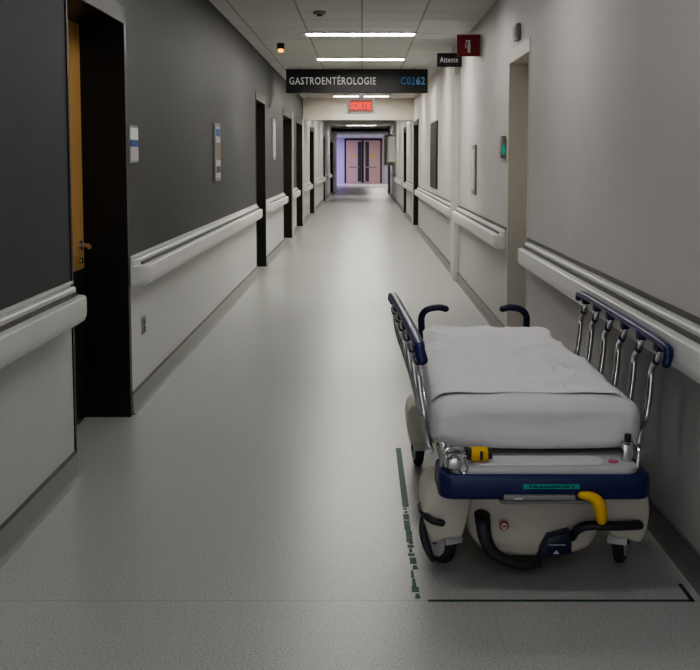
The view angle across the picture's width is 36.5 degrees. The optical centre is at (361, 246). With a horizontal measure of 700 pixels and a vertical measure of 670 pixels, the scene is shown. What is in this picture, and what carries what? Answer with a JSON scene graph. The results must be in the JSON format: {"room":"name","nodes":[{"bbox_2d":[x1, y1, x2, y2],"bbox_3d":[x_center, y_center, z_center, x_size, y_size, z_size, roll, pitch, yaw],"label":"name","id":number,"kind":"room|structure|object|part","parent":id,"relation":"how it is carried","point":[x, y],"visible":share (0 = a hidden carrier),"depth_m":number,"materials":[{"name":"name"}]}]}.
{"room":"hospital interior","nodes":[
{"label":"hospital interior","id":0,"kind":"room"},
{"bbox_2d":[0,0,336,524],"bbox_3d":[-1.586,-2.282,28.308,0.420,2.950,59.200,0,5,0],"label":"wall","id":1,"kind":"structure","parent":0,"point":[189,69],"depth_m":6.74,"materials":[{"name":"grey paint"}]},
{"bbox_2d":[0,287,86,368],"bbox_3d":[-1.325,0.517,1.929,0.097,0.170,6.160,0,5,0],"label":"handrail","id":2,"kind":"object","parent":1,"relation":"attached to","point":[23,329],"visible":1,"depth_m":4.25,"materials":[{"name":"plastic"}]},
{"bbox_2d":[68,19,94,424],"bbox_3d":[-1.600,-0.093,5.604,0.142,2.283,1.165,0,5,0],"label":"door","id":3,"kind":"structure","parent":1,"relation":"in","point":[79,245],"depth_m":6.08,"materials":[{"name":"brown wood"}]},
{"bbox_3d":[-1.578,-0.006,6.059,0.098,0.056,0.139,0,5,0],"label":"handle","id":4,"kind":"part","parent":3,"relation":"part of","materials":[{"name":"silver metal"}]},
{"bbox_2d":[64,0,132,462],"bbox_3d":[-1.523,-0.141,5.615,0.306,2.400,1.265,0,5,0],"label":"door frame","id":5,"kind":"structure","parent":1,"relation":"attached to","point":[102,23],"depth_m":6.17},
{"bbox_2d":[128,125,138,162],"bbox_3d":[-1.368,-0.614,6.341,0.016,0.225,0.240,0,5,0],"label":"room sign","id":6,"kind":"object","parent":1,"relation":"attached to","point":[133,156],"visible":1,"depth_m":6.31,"materials":[{"name":"grey plastic"}]},
{"bbox_2d":[141,315,145,334],"bbox_3d":[-1.371,0.491,6.663,0.010,0.110,0.100,0,5,0],"label":"wall outlet","id":7,"kind":"object","parent":1,"relation":"attached to","point":[143,319],"visible":1,"depth_m":6.64,"materials":[{"name":"grey plastic"}]},
{"bbox_2d":[0,186,336,568],"bbox_3d":[-1.361,-0.874,28.414,0.030,0.125,59.180,0,5,0],"label":"baseboard","id":8,"kind":"structure","parent":1,"relation":"attached to","point":[19,529],"depth_m":5.03,"materials":[{"name":"grey plastic"}]},
{"bbox_2d":[0,170,336,530],"bbox_3d":[-1.369,-1.348,28.385,0.014,0.825,59.160,0,5,0],"label":"trim","id":9,"kind":"structure","parent":1,"relation":"attached to","point":[29,300],"depth_m":5.02,"materials":[{"name":"plastic"}]},
{"bbox_2d":[130,206,262,286],"bbox_3d":[-1.325,-0.147,10.002,0.097,0.170,7.440,0,5,0],"label":"handrail","id":10,"kind":"object","parent":1,"relation":"attached to","point":[147,267],"visible":1,"depth_m":7.76,"materials":[{"name":"plastic"}]},
{"bbox_2d":[213,123,220,180],"bbox_3d":[-1.363,-0.891,9.981,0.025,0.540,0.360,0,5,0],"label":"framed notice","id":11,"kind":"object","parent":1,"relation":"attached to","point":[216,127],"visible":1,"depth_m":9.86,"materials":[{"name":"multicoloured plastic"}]},
{"bbox_2d":[216,126,220,177],"bbox_3d":[-1.353,-0.891,9.981,0.005,0.480,0.300,0,5,0],"label":"print","id":12,"kind":"object","parent":11,"relation":"attached to","point":[218,157],"depth_m":9.98,"materials":[{"name":"paper"}]},
{"bbox_2d":[255,91,265,266],"bbox_3d":[-1.523,-0.865,14.430,0.306,2.400,1.355,0,5,0],"label":"door frame","id":13,"kind":"structure","parent":1,"relation":"attached to","point":[259,99],"depth_m":15.04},
{"bbox_2d":[272,118,275,159],"bbox_3d":[-1.364,-1.666,16.419,0.024,0.630,0.500,0,5,0],"label":"holder","id":14,"kind":"object","parent":1,"relation":"attached to","point":[273,120],"visible":1,"depth_m":16.24,"materials":[{"name":"grey plastic"}]},
{"bbox_2d":[273,122,275,156],"bbox_3d":[-1.354,-1.666,16.419,0.004,0.530,0.400,0,5,0],"label":"print","id":15,"kind":"object","parent":14,"relation":"attached to","point":[274,123],"depth_m":16.38,"materials":[{"name":"plastic"}]},
{"bbox_2d":[267,194,287,211],"bbox_3d":[-1.325,-0.714,16.898,0.097,0.170,3.200,0,5,0],"label":"handrail","id":16,"kind":"object","parent":1,"relation":"attached to","point":[277,202],"visible":0.98,"depth_m":16.14,"materials":[{"name":"plastic"}]},
{"bbox_2d":[283,109,293,237],"bbox_3d":[-1.511,-1.322,19.675,0.330,2.450,2.285,0,5,0],"label":"door frame","id":17,"kind":"structure","parent":1,"relation":"attached to","point":[288,186],"depth_m":20.63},
{"bbox_2d":[294,188,300,197],"bbox_3d":[-1.325,-1.097,21.558,0.097,0.170,1.250,0,5,0],"label":"handrail","id":18,"kind":"object","parent":1,"relation":"attached to","point":[297,192],"visible":0.91,"depth_m":21.14,"materials":[{"name":"plastic"}]},
{"bbox_2d":[296,118,303,225],"bbox_3d":[-1.511,-1.625,23.363,0.330,2.450,2.285,0,5,0],"label":"door frame","id":19,"kind":"structure","parent":1,"relation":"attached to","point":[299,124],"depth_m":24.32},
{"bbox_2d":[305,182,312,191],"bbox_3d":[-1.325,-1.513,26.616,0.097,0.170,2.500,0,5,0],"label":"handrail","id":20,"kind":"object","parent":1,"relation":"attached to","point":[308,186],"visible":0.99,"depth_m":25.78,"materials":[{"name":"plastic"}]},
{"bbox_2d":[310,127,314,212],"bbox_3d":[-1.511,-2.096,29.094,0.330,2.450,2.385,0,5,0],"label":"door frame","id":21,"kind":"structure","parent":1,"relation":"attached to","point":[312,130],"depth_m":30.10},
{"bbox_2d":[315,176,325,185],"bbox_3d":[-1.325,-2.132,34.140,0.097,0.170,7.400,0,5,0],"label":"handrail","id":22,"kind":"object","parent":1,"relation":"attached to","point":[322,179],"visible":1,"depth_m":32.66,"materials":[{"name":"plastic"}]},
{"bbox_2d":[323,135,325,200],"bbox_3d":[-1.511,-2.874,38.562,0.330,2.450,1.385,0,5,0],"label":"trim","id":23,"kind":"structure","parent":1,"relation":"attached to","point":[324,137],"depth_m":39.09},
{"bbox_2d":[330,140,333,191],"bbox_3d":[-1.511,-3.645,47.930,0.330,2.450,4.185,0,5,0],"label":"trim","id":24,"kind":"structure","parent":1,"relation":"attached to","point":[331,141],"depth_m":49.83,"materials":[{"name":"metal"}]},
{"bbox_2d":[0,183,699,669],"bbox_3d":[0.000,-1.295,34.911,8.000,0.100,72.200,0,5,0],"label":"floor","id":25,"kind":"structure","parent":0,"point":[249,516],"depth_m":4.25,"materials":[{"name":"laminate"}]},
{"bbox_2d":[396,448,419,597],"bbox_3d":[0.192,1.142,4.646,0.034,0.002,1.927,0,5,0],"label":"tape","id":26,"kind":"object","parent":25,"relation":"on","point":[403,489],"visible":1,"depth_m":4.54,"materials":[{"name":"plastic"}]},
{"bbox_2d":[388,291,672,569],"bbox_3d":[0.618,0.698,4.714,0.979,0.877,2.196,0,5,0],"label":"stretcher","id":27,"kind":"object","parent":25,"relation":"on","point":[535,445],"visible":1,"depth_m":3.88,"materials":[{"name":"white fabric"}]},
{"bbox_3d":[0.201,0.448,5.201,0.120,0.422,0.102,0,5,0],"label":"rail post","id":28,"kind":"part","parent":27,"relation":"part of","materials":[{"name":"silver metal"}]},
{"bbox_3d":[0.207,0.468,4.952,0.111,0.422,0.102,0,5,0],"label":"rail post","id":29,"kind":"part","parent":27,"relation":"part of","materials":[{"name":"silver metal"}]},
{"bbox_3d":[0.212,0.489,4.693,0.101,0.422,0.102,0,5,0],"label":"rail post","id":30,"kind":"part","parent":27,"relation":"part of","materials":[{"name":"silver metal"}]},
{"bbox_3d":[0.178,0.319,4.541,0.051,0.092,1.512,0,5,-3],"label":"rail","id":31,"kind":"part","parent":27,"relation":"part of","materials":[{"name":"blue plastic"}]},
{"bbox_3d":[0.218,0.510,4.434,0.091,0.421,0.102,0,5,0],"label":"rail post","id":32,"kind":"part","parent":27,"relation":"part of","materials":[{"name":"silver metal"}]},
{"bbox_3d":[0.223,0.532,4.175,0.081,0.421,0.102,0,5,0],"label":"rail post","id":33,"kind":"part","parent":27,"relation":"part of","materials":[{"name":"silver metal"}]},
{"bbox_3d":[0.228,0.552,3.925,0.072,0.420,0.102,0,5,0],"label":"rail post","id":34,"kind":"part","parent":27,"relation":"part of","materials":[{"name":"silver metal"}]},
{"bbox_3d":[0.255,0.701,4.593,0.024,0.024,1.360,0,5,0],"label":"rail","id":35,"kind":"part","parent":27,"relation":"part of","materials":[{"name":"silver metal"}]},
{"bbox_3d":[0.640,0.737,4.751,0.690,0.052,1.850,0,5,0],"label":"litter frame","id":36,"kind":"part","parent":27,"relation":"part of","materials":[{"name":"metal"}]},
{"bbox_3d":[0.389,0.480,5.749,0.169,0.336,0.098,0,5,0],"label":"push handle","id":37,"kind":"part","parent":27,"relation":"part of","materials":[{"name":"plastic"}]},
{"bbox_3d":[0.415,0.732,3.751,0.089,0.052,0.055,0,5,0],"label":"pole knob","id":38,"kind":"part","parent":27,"relation":"part of","materials":[{"name":"yellow plastic"}]},
{"bbox_3d":[0.831,0.480,5.749,0.169,0.336,0.098,0,5,0],"label":"push handle","id":39,"kind":"part","parent":27,"relation":"part of","materials":[{"name":"black plastic"}]},
{"bbox_3d":[0.640,0.583,4.679,0.778,0.197,1.693,0,5,0],"label":"mattress","id":40,"kind":"part","parent":27,"relation":"part of","materials":[{"name":"fabric"}]},
{"bbox_2d":[448,447,636,473],"bbox_3d":[0.640,0.770,3.889,0.670,0.040,0.375,0,5,0],"label":"tray","id":41,"kind":"object","parent":27,"relation":"on","point":[504,460],"depth_m":3.75,"materials":[{"name":"plastic"}]},
{"bbox_3d":[0.703,1.082,3.895,0.125,0.095,0.073,0,5,0],"label":"instruction panel","id":42,"kind":"part","parent":27,"relation":"part of","materials":[{"name":"blue plastic"}]},
{"bbox_3d":[1.060,0.447,5.201,0.081,0.421,0.102,0,5,0],"label":"rail post","id":43,"kind":"part","parent":27,"relation":"part of","materials":[{"name":"silver metal"}]},
{"bbox_3d":[0.796,0.901,3.664,0.103,0.113,0.049,2,5,20],"label":"release handle","id":44,"kind":"part","parent":27,"relation":"part of","materials":[{"name":"yellow plastic"}]},
{"bbox_3d":[1.060,0.468,4.952,0.081,0.421,0.102,0,5,0],"label":"rail post","id":45,"kind":"part","parent":27,"relation":"part of","materials":[{"name":"silver metal"}]},
{"bbox_3d":[1.060,0.489,4.693,0.081,0.421,0.102,0,5,0],"label":"rail post","id":46,"kind":"part","parent":27,"relation":"part of","materials":[{"name":"silver metal"}]},
{"bbox_3d":[1.060,0.510,4.434,0.081,0.421,0.102,0,5,0],"label":"rail post","id":47,"kind":"part","parent":27,"relation":"part of","materials":[{"name":"silver metal"}]},
{"bbox_3d":[1.084,0.319,4.537,0.045,0.094,1.603,0,5,0],"label":"rail","id":48,"kind":"part","parent":27,"relation":"part of","materials":[{"name":"blue plastic"}]},
{"bbox_2d":[621,433,640,468],"bbox_3d":[0.961,0.725,3.800,0.062,0.117,0.109,0,5,0],"label":"socket","id":49,"kind":"object","parent":27,"relation":"attached to","point":[626,438],"depth_m":3.77,"materials":[{"name":"silver metal"}]},
{"bbox_3d":[1.060,0.532,4.175,0.081,0.421,0.102,0,5,0],"label":"rail post","id":50,"kind":"part","parent":27,"relation":"part of","materials":[{"name":"silver metal"}]},
{"bbox_3d":[1.028,0.701,4.593,0.024,0.024,1.360,0,5,0],"label":"rail","id":51,"kind":"part","parent":27,"relation":"part of","materials":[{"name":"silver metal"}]},
{"bbox_3d":[1.060,0.552,3.925,0.081,0.421,0.102,0,5,0],"label":"rail post","id":52,"kind":"part","parent":27,"relation":"part of","materials":[{"name":"silver metal"}]},
{"bbox_2d":[428,584,694,601],"bbox_3d":[0.689,1.217,3.736,0.922,0.002,0.153,0,5,0],"label":"tape","id":53,"kind":"object","parent":25,"relation":"on","point":[682,587],"visible":1,"depth_m":3.67,"materials":[{"name":"black plastic"}]},
{"bbox_2d":[209,0,495,137],"bbox_3d":[0.000,-4.335,34.661,8.000,0.100,72.200,0,5,0],"label":"ceiling","id":54,"kind":"structure","parent":0,"point":[265,24],"depth_m":11.76,"materials":[{"name":"tile"}]},
{"bbox_2d":[277,43,283,51],"bbox_3d":[-1.000,-2.452,13.043,0.090,0.110,0.090,0,5,0],"label":"light","id":55,"kind":"object","parent":54,"relation":"attached to","point":[280,46],"visible":1,"depth_m":13.01,"materials":[{"name":"grey plastic"}]},
{"bbox_2d":[313,11,325,16],"bbox_3d":[-0.410,-2.255,10.250,0.120,0.045,0.120,0,5,0],"label":"smoke detector","id":56,"kind":"object","parent":54,"relation":"attached to","point":[318,13],"visible":1,"depth_m":10.21,"materials":[{"name":"grey plastic"}]},
{"bbox_2d":[286,68,427,92],"bbox_3d":[-0.080,-2.610,16.644,2.220,0.385,0.056,0,5,0],"label":"sign","id":57,"kind":"object","parent":54,"relation":"hanging from","point":[298,80],"visible":1,"depth_m":16.62,"materials":[{"name":"grey plastic"}]},
{"bbox_2d":[303,31,416,35],"bbox_3d":[-0.020,-2.412,11.993,1.280,0.022,0.300,0,5,0],"label":"recessed light","id":58,"kind":"object","parent":54,"relation":"in","point":[306,33],"visible":1,"depth_m":11.87,"materials":[{"name":"white plastic"}]},
{"bbox_2d":[306,34,413,34],"bbox_3d":[-0.020,-2.414,11.992,1.220,0.010,0.240,0,5,0],"label":"diffuser","id":59,"kind":"object","parent":58,"relation":"attached to","point":[306,34],"depth_m":12.03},
{"bbox_2d":[315,57,405,60],"bbox_3d":[-0.020,-2.658,14.983,1.280,0.022,0.300,0,5,0],"label":"recessed light","id":60,"kind":"object","parent":54,"relation":"in","point":[316,58],"visible":1,"depth_m":14.84,"materials":[{"name":"white plastic"}]},
{"bbox_2d":[318,59,403,59],"bbox_3d":[-0.020,-2.660,14.982,1.220,0.010,0.240,0,5,0],"label":"diffuser","id":61,"kind":"object","parent":60,"relation":"attached to","point":[318,59],"depth_m":15.03,"materials":[{"name":"white plastic"}]},
{"bbox_2d":[347,93,374,113],"bbox_3d":[-0.020,-2.782,19.867,0.520,0.570,0.084,0,5,0],"label":"exit sign","id":62,"kind":"object","parent":54,"relation":"hanging from","point":[361,105],"visible":0.99,"depth_m":19.84,"materials":[{"name":"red plastic"}]},
{"bbox_2d":[332,95,389,96],"bbox_3d":[-0.020,-3.375,23.703,1.280,0.022,0.300,0,5,0],"label":"recessed light","id":63,"kind":"object","parent":54,"relation":"in","point":[332,95],"visible":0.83,"depth_m":23.61,"materials":[{"name":"white plastic"}]},
{"bbox_2d":[334,96,387,96],"bbox_3d":[-0.020,-3.377,23.703,1.220,0.010,0.240,0,5,0],"label":"diffuser","id":64,"kind":"object","parent":63,"relation":"attached to","point":[334,96],"depth_m":23.80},
{"bbox_2d":[346,125,376,125],"bbox_3d":[-0.020,-5.021,43.736,1.280,0.022,0.300,0,5,0],"label":"recessed light","id":65,"kind":"object","parent":54,"relation":"in","point":[346,125],"visible":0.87,"depth_m":43.86,"materials":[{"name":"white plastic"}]},
{"bbox_2d":[337,138,387,182],"bbox_3d":[0.000,-5.699,69.868,8.000,2.950,0.200,0,5,0],"label":"wall","id":66,"kind":"structure","parent":0,"point":[340,141],"depth_m":69.80,"materials":[{"name":"beige paint"}]},
{"bbox_2d":[346,140,363,182],"bbox_3d":[-0.465,-5.617,69.719,1.170,2.790,0.090,0,5,0],"label":"door","id":67,"kind":"structure","parent":66,"relation":"in","point":[354,149],"depth_m":69.71,"materials":[{"name":"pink wood"}]},
{"bbox_2d":[344,139,381,182],"bbox_3d":[0.075,-5.663,69.731,2.450,2.900,0.080,0,5,0],"label":"trim","id":68,"kind":"structure","parent":66,"relation":"attached to","point":[344,139],"depth_m":69.66,"materials":[{"name":"metal"}]},
{"bbox_2d":[363,140,379,182],"bbox_3d":[0.640,-5.617,69.719,1.120,2.790,0.090,0,5,0],"label":"door","id":69,"kind":"structure","parent":66,"relation":"in","point":[371,147],"depth_m":69.71,"materials":[{"name":"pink wood"}]},
{"bbox_2d":[388,0,699,553],"bbox_3d":[1.420,-1.954,24.322,0.420,2.950,51.200,0,5,0],"label":"wall","id":70,"kind":"structure","parent":0,"point":[614,125],"depth_m":5.31,"materials":[{"name":"beige paint"}]},
{"bbox_2d":[303,98,413,120],"bbox_3d":[-0.083,-3.233,24.919,2.586,0.500,0.400,0,5,0],"label":"beam","id":71,"kind":"structure","parent":70,"relation":"attached to","point":[314,109],"depth_m":24.72,"materials":[{"name":"beige paint"}]},
{"bbox_2d":[332,129,387,130],"bbox_3d":[-0.083,-5.397,48.922,2.586,0.120,0.400,0,5,0],"label":"trim","id":72,"kind":"structure","parent":70,"relation":"attached to","point":[332,129],"depth_m":48.73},
{"bbox_2d":[383,135,392,165],"bbox_3d":[1.035,-3.840,42.069,0.350,1.200,1.515,0,5,0],"label":"upper cabinet","id":73,"kind":"object","parent":70,"relation":"attached to","point":[385,137],"visible":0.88,"depth_m":41.33,"materials":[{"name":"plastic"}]},
{"bbox_3d":[1.035,-3.779,41.322,0.290,1.080,0.015,0,5,0],"label":"cabinet door","id":74,"kind":"part","parent":73,"relation":"part of","materials":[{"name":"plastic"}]},
{"bbox_2d":[388,166,389,193],"bbox_3d":[1.345,-3.563,46.933,0.330,2.450,2.185,0,5,0],"label":"trim","id":75,"kind":"structure","parent":70,"relation":"attached to","point":[388,166],"depth_m":47.91,"materials":[{"name":"black"}]},
{"bbox_2d":[388,137,395,161],"bbox_3d":[1.075,-3.541,38.432,0.270,0.900,1.215,0,5,0],"label":"upper cabinet","id":76,"kind":"object","parent":70,"relation":"attached to","point":[391,140],"visible":1,"depth_m":37.83,"materials":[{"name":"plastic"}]},
{"bbox_3d":[1.075,-3.492,37.834,0.210,0.780,0.015,0,5,0],"label":"cabinet door","id":77,"kind":"part","parent":76,"relation":"part of","materials":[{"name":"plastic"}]},
{"bbox_2d":[394,177,402,185],"bbox_3d":[1.159,-2.119,33.991,0.097,0.170,6.500,0,5,0],"label":"handrail","id":78,"kind":"object","parent":70,"relation":"attached to","point":[399,181],"visible":0.93,"depth_m":32.32,"materials":[{"name":"plastic"}]},
{"bbox_2d":[403,127,406,212],"bbox_3d":[1.345,-2.149,29.741,0.330,2.450,1.685,0,5,0],"label":"trim","id":79,"kind":"structure","parent":70,"relation":"attached to","point":[405,129],"depth_m":30.40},
{"bbox_2d":[403,182,411,191],"bbox_3d":[1.159,-1.554,27.114,0.097,0.170,3.500,0,5,0],"label":"handrail","id":80,"kind":"object","parent":70,"relation":"attached to","point":[406,185],"visible":0.91,"depth_m":26.04,"materials":[{"name":"plastic"}]},
{"bbox_2d":[412,119,418,224],"bbox_3d":[1.345,-1.662,23.811,0.330,2.450,2.185,0,5,0],"label":"trim","id":81,"kind":"structure","parent":70,"relation":"attached to","point":[415,124],"depth_m":24.73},
{"bbox_2d":[414,188,450,217],"bbox_3d":[1.159,-0.823,18.219,0.097,0.170,8.750,0,5,0],"label":"handrail","id":82,"kind":"object","parent":70,"relation":"attached to","point":[441,205],"visible":0.8,"depth_m":16.39,"materials":[{"name":"plastic"}]},
{"bbox_2d":[430,120,437,188],"bbox_3d":[1.198,-1.538,17.734,0.025,1.100,1.600,0,5,0],"label":"display case","id":83,"kind":"object","parent":70,"relation":"attached to","point":[433,126],"visible":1,"depth_m":17.40,"materials":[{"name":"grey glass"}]},
{"bbox_3d":[1.188,-1.538,17.734,0.007,0.900,1.400,0,5,0],"label":"glass","id":84,"kind":"part","parent":83,"relation":"part of","materials":[{"name":"glass"}]},
{"bbox_2d":[437,53,461,66],"bbox_3d":[1.060,-2.270,12.870,0.300,0.165,0.036,0,5,0],"label":"sign","id":85,"kind":"object","parent":70,"relation":"attached to","point":[443,59],"visible":1,"depth_m":12.86,"materials":[{"name":"black plastic"}]},
{"bbox_2d":[450,44,459,280],"bbox_3d":[1.180,-1.061,13.458,0.060,2.950,0.500,0,5,0],"label":"trim","id":86,"kind":"structure","parent":70,"relation":"attached to","point":[455,86],"depth_m":13.29,"materials":[{"name":"beige paint"}]},
{"bbox_2d":[457,35,479,55],"bbox_3d":[1.093,-2.068,10.878,0.235,0.220,0.037,0,5,0],"label":"sign","id":87,"kind":"object","parent":70,"relation":"attached to","point":[467,45],"visible":1,"depth_m":10.87,"materials":[{"name":"red plastic"}]},
{"bbox_2d":[471,145,476,194],"bbox_3d":[1.198,-0.827,11.345,0.023,0.530,0.350,0,5,0],"label":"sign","id":88,"kind":"object","parent":70,"relation":"attached to","point":[474,147],"visible":1,"depth_m":11.21,"materials":[{"name":"grey plastic"}]},
{"bbox_2d":[472,149,474,189],"bbox_3d":[1.189,-0.827,11.345,0.004,0.430,0.250,0,5,0],"label":"print","id":89,"kind":"object","parent":88,"relation":"attached to","point":[473,150],"depth_m":11.29},
{"bbox_2d":[452,208,505,248],"bbox_3d":[1.159,-0.233,11.043,0.097,0.170,4.250,0,5,0],"label":"handrail","id":90,"kind":"object","parent":70,"relation":"attached to","point":[494,235],"visible":1,"depth_m":10.03,"materials":[{"name":"plastic"}]},
{"bbox_2d":[500,136,505,158],"bbox_3d":[1.190,-0.841,8.948,0.040,0.190,0.126,0,5,0],"label":"card reader","id":91,"kind":"object","parent":70,"relation":"attached to","point":[502,138],"visible":1,"depth_m":8.89,"materials":[{"name":"grey plastic"}]},
{"bbox_2d":[513,23,520,40],"bbox_3d":[1.190,-1.654,8.162,0.039,0.120,0.180,0,5,0],"label":"wall speaker","id":92,"kind":"object","parent":70,"relation":"attached to","point":[517,27],"visible":1,"depth_m":8.08,"materials":[{"name":"grey plastic"}]},
{"bbox_2d":[513,26,515,37],"bbox_3d":[1.173,-1.654,8.162,0.005,0.080,0.140,0,5,0],"label":"speaker grille","id":93,"kind":"object","parent":92,"relation":"attached to","point":[514,27],"depth_m":8.14,"materials":[{"name":"grey plastic"}]},
{"bbox_2d":[505,37,530,326],"bbox_3d":[1.357,-0.358,8.261,0.306,2.400,1.115,0,5,0],"label":"trim","id":94,"kind":"structure","parent":70,"relation":"attached to","point":[519,57],"depth_m":8.74,"materials":[{"name":"beige metal"}]},
{"bbox_2d":[387,190,699,595],"bbox_3d":[1.195,-0.536,24.428,0.030,0.105,51.180,0,5,0],"label":"baseboard","id":95,"kind":"structure","parent":70,"relation":"attached to","point":[685,560],"depth_m":4.21,"materials":[{"name":"plastic"}]},
{"bbox_2d":[390,173,699,560],"bbox_3d":[1.203,-1.013,24.399,0.014,0.850,51.160,0,5,0],"label":"trim","id":96,"kind":"structure","parent":70,"relation":"attached to","point":[668,306],"depth_m":4.83,"materials":[{"name":"grey plastic"}]},
{"bbox_2d":[518,242,699,383],"bbox_3d":[1.159,0.408,3.254,0.097,0.170,8.820,0,5,0],"label":"handrail","id":97,"kind":"object","parent":70,"relation":"attached to","point":[683,334],"visible":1,"depth_m":4.63,"materials":[{"name":"plastic"}]}
]}

